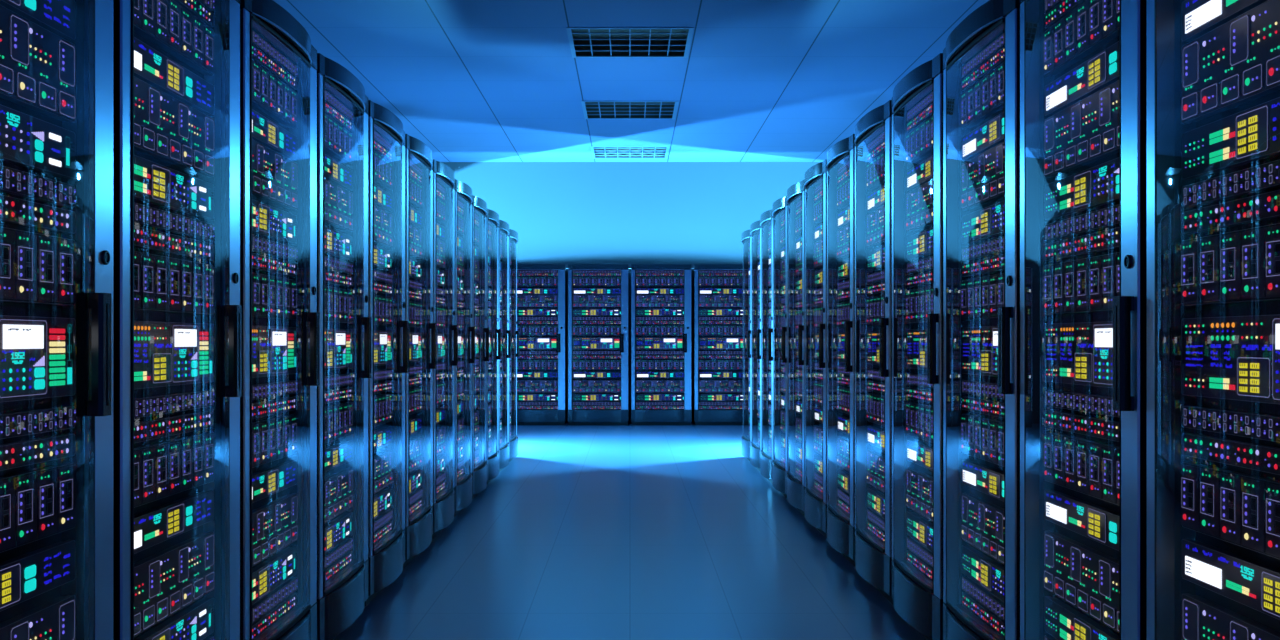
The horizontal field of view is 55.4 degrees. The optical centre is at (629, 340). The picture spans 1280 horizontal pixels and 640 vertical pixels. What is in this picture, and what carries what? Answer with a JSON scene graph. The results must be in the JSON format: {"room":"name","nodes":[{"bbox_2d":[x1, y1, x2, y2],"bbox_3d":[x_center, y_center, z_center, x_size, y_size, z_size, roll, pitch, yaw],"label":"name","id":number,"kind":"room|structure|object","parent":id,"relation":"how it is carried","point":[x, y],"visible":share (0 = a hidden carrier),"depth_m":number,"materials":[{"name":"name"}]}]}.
{"room":"server room","nodes":[
{"label":"server room","id":0,"kind":"room"},
{"bbox_2d":[333,422,926,639],"bbox_3d":[0.000,1.120,7.370,12.000,0.100,17.740,0,0,0],"label":"floor","id":1,"kind":"structure","parent":0,"point":[589,532],"depth_m":6.03,"materials":[{"name":"tile"}]},
{"bbox_2d":[0,0,112,639],"bbox_3d":[-1.355,0.050,2.088,0.700,2.040,0.763,0,0,0],"label":"rack","id":2,"kind":"object","parent":1,"relation":"on","point":[56,56],"visible":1,"depth_m":2.32,"materials":[{"name":"black metal"}]},
{"bbox_2d":[113,0,241,639],"bbox_3d":[-1.355,0.050,2.889,0.700,2.040,0.763,0,0,0],"label":"rack","id":3,"kind":"object","parent":1,"relation":"on","point":[177,309],"visible":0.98,"depth_m":2.94,"materials":[{"name":"grey metal"}]},
{"bbox_2d":[240,0,319,639],"bbox_3d":[-1.355,0.050,3.688,0.700,2.040,0.763,0,0,0],"label":"rack","id":4,"kind":"object","parent":1,"relation":"on","point":[281,318],"visible":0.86,"depth_m":3.77,"materials":[{"name":"grey metal"}]},
{"bbox_2d":[317,53,370,639],"bbox_3d":[-1.355,0.050,4.489,0.700,2.040,0.763,0,0,0],"label":"rack","id":5,"kind":"object","parent":1,"relation":"on","point":[342,101],"visible":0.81,"depth_m":4.56,"materials":[{"name":"grey metal"}]},
{"bbox_2d":[365,100,408,605],"bbox_3d":[-1.355,0.050,5.288,0.700,2.040,0.763,0,0,0],"label":"rack","id":6,"kind":"object","parent":1,"relation":"on","point":[386,134],"visible":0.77,"depth_m":5.41,"materials":[{"name":"grey metal"}]},
{"bbox_2d":[403,134,435,568],"bbox_3d":[-1.355,0.050,6.088,0.700,2.040,0.763,0,0,0],"label":"rack","id":7,"kind":"object","parent":1,"relation":"on","point":[418,156],"visible":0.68,"depth_m":6.25,"materials":[{"name":"grey metal"}]},
{"bbox_2d":[432,159,457,538],"bbox_3d":[-1.355,0.050,6.888,0.700,2.040,0.763,0,0,0],"label":"rack","id":8,"kind":"object","parent":1,"relation":"on","point":[443,175],"visible":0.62,"depth_m":7.06,"materials":[{"name":"grey metal"}]},
{"bbox_2d":[454,179,474,516],"bbox_3d":[-1.355,0.050,7.689,0.700,2.040,0.763,0,0,0],"label":"rack","id":9,"kind":"object","parent":1,"relation":"on","point":[463,192],"visible":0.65,"depth_m":7.86,"materials":[{"name":"grey metal"}]},
{"bbox_2d":[472,195,488,498],"bbox_3d":[-1.355,0.050,8.489,0.700,2.040,0.763,0,0,0],"label":"rack","id":10,"kind":"object","parent":1,"relation":"on","point":[479,206],"visible":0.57,"depth_m":8.65,"materials":[{"name":"grey metal"}]},
{"bbox_2d":[486,209,500,483],"bbox_3d":[-1.355,0.050,9.289,0.700,2.040,0.763,0,0,0],"label":"rack","id":11,"kind":"object","parent":1,"relation":"on","point":[492,217],"visible":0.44,"depth_m":9.46,"materials":[{"name":"grey"}]},
{"bbox_2d":[498,220,510,471],"bbox_3d":[-1.355,0.050,10.088,0.700,2.040,0.763,0,0,0],"label":"rack","id":12,"kind":"object","parent":1,"relation":"on","point":[503,228],"visible":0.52,"depth_m":10.21,"materials":[{"name":"grey metal"}]},
{"bbox_2d":[508,229,518,461],"bbox_3d":[-1.355,0.050,10.889,0.700,2.040,0.763,0,0,0],"label":"rack","id":13,"kind":"object","parent":1,"relation":"on","point":[513,235],"visible":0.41,"depth_m":10.95,"materials":[{"name":"grey metal"}]},
{"bbox_2d":[517,264,567,424],"bbox_3d":[-1.203,0.050,15.740,0.763,2.040,0.700,0,0,0],"label":"rack","id":14,"kind":"object","parent":1,"relation":"on","point":[542,289],"visible":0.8,"depth_m":15.47,"materials":[{"name":"black metal"}]},
{"bbox_2d":[568,264,627,424],"bbox_3d":[-0.403,0.050,15.740,0.763,2.040,0.700,0,0,0],"label":"rack","id":15,"kind":"object","parent":1,"relation":"on","point":[597,293],"visible":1,"depth_m":15.47,"materials":[{"name":"grey metal"}]},
{"bbox_2d":[631,264,691,424],"bbox_3d":[0.397,0.050,15.740,0.763,2.040,0.700,0,0,0],"label":"rack","id":16,"kind":"object","parent":1,"relation":"on","point":[660,293],"visible":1,"depth_m":15.47,"materials":[{"name":"grey metal"}]},
{"bbox_2d":[692,264,742,424],"bbox_3d":[1.197,0.050,15.740,0.763,2.040,0.700,0,0,0],"label":"rack","id":17,"kind":"object","parent":1,"relation":"on","point":[717,289],"visible":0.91,"depth_m":15.47,"materials":[{"name":"grey metal"}]},
{"bbox_2d":[741,229,751,460],"bbox_3d":[1.355,0.050,10.889,0.700,2.040,0.763,0,0,0],"label":"rack","id":18,"kind":"object","parent":1,"relation":"on","point":[746,237],"visible":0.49,"depth_m":11.00,"materials":[{"name":"grey metal"}]},
{"bbox_2d":[750,220,761,470],"bbox_3d":[1.355,0.050,10.088,0.700,2.040,0.763,0,0,0],"label":"rack","id":19,"kind":"object","parent":1,"relation":"on","point":[755,228],"visible":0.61,"depth_m":10.19,"materials":[{"name":"grey metal"}]},
{"bbox_2d":[760,209,773,482],"bbox_3d":[1.355,0.050,9.289,0.700,2.040,0.763,0,0,0],"label":"rack","id":20,"kind":"object","parent":1,"relation":"on","point":[766,218],"visible":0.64,"depth_m":9.44,"materials":[{"name":"grey metal"}]},
{"bbox_2d":[772,196,787,497],"bbox_3d":[1.355,0.050,8.489,0.700,2.040,0.763,0,0,0],"label":"rack","id":21,"kind":"object","parent":1,"relation":"on","point":[780,206],"visible":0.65,"depth_m":8.62,"materials":[{"name":"grey metal"}]},
{"bbox_2d":[787,179,805,515],"bbox_3d":[1.355,0.050,7.689,0.700,2.040,0.763,0,0,0],"label":"rack","id":22,"kind":"object","parent":1,"relation":"on","point":[796,192],"visible":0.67,"depth_m":7.84,"materials":[{"name":"grey"}]},
{"bbox_2d":[804,159,827,537],"bbox_3d":[1.355,0.050,6.888,0.700,2.040,0.763,0,0,0],"label":"rack","id":23,"kind":"object","parent":1,"relation":"on","point":[815,185],"visible":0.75,"depth_m":7.07,"materials":[{"name":"grey"}]},
{"bbox_2d":[826,134,854,566],"bbox_3d":[1.355,0.050,6.088,0.700,2.040,0.763,0,0,0],"label":"rack","id":24,"kind":"object","parent":1,"relation":"on","point":[840,166],"visible":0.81,"depth_m":6.21,"materials":[{"name":"grey metal"}]},
{"bbox_2d":[855,100,892,604],"bbox_3d":[1.355,0.050,5.288,0.700,2.040,0.763,0,0,0],"label":"rack","id":25,"kind":"object","parent":1,"relation":"on","point":[873,131],"visible":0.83,"depth_m":5.41,"materials":[{"name":"grey"}]},
{"bbox_2d":[892,53,942,639],"bbox_3d":[1.355,0.050,4.489,0.700,2.040,0.763,0,0,0],"label":"rack","id":26,"kind":"object","parent":1,"relation":"on","point":[917,99],"visible":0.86,"depth_m":4.59,"materials":[{"name":"grey metal"}]},
{"bbox_2d":[943,0,1019,639],"bbox_3d":[1.355,0.050,3.688,0.700,2.040,0.763,0,0,0],"label":"rack","id":27,"kind":"object","parent":1,"relation":"on","point":[981,55],"visible":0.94,"depth_m":3.77,"materials":[{"name":"grey metal"}]},
{"bbox_2d":[1020,0,1146,639],"bbox_3d":[1.355,0.050,2.889,0.700,2.040,0.763,0,0,0],"label":"rack","id":28,"kind":"object","parent":1,"relation":"on","point":[1083,63],"visible":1,"depth_m":2.95,"materials":[{"name":"grey metal"}]},
{"bbox_2d":[1147,0,1279,639],"bbox_3d":[1.355,0.050,2.088,0.700,2.040,0.763,0,0,0],"label":"rack","id":29,"kind":"object","parent":1,"relation":"on","point":[1213,66],"visible":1,"depth_m":2.29,"materials":[{"name":"black metal"}]},
{"bbox_2d":[441,162,819,421],"bbox_3d":[0.000,-0.800,16.190,12.000,3.740,0.100,0,0,0],"label":"wall","id":30,"kind":"structure","parent":0,"point":[566,213],"depth_m":16.14,"materials":[{"name":"blue"}]},
{"bbox_2d":[273,0,988,161],"bbox_3d":[0.000,-2.520,7.370,12.000,0.300,17.740,0,0,0],"label":"ceiling","id":31,"kind":"structure","parent":0,"point":[470,80],"depth_m":10.68,"materials":[{"name":"paint"}]},
{"bbox_2d":[566,27,693,57],"bbox_3d":[0.000,-2.442,9.690,0.964,0.156,0.964,0,0,0],"label":"ceiling vent","id":32,"kind":"object","parent":31,"relation":"in","point":[585,42],"visible":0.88,"depth_m":10.02,"materials":[{"name":"black"}]},
{"bbox_2d":[581,101,678,118],"bbox_3d":[0.000,-2.442,12.510,0.964,0.156,0.964,0,0,0],"label":"ceiling vent","id":33,"kind":"object","parent":31,"relation":"in","point":[591,109],"visible":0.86,"depth_m":12.96,"materials":[{"name":"black"}]},
{"bbox_2d":[590,146,669,158],"bbox_3d":[0.000,-2.442,15.330,0.964,0.156,0.964,0,0,0],"label":"ceiling vent","id":34,"kind":"object","parent":31,"relation":"in","point":[598,152],"visible":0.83,"depth_m":15.80,"materials":[{"name":"blue"}]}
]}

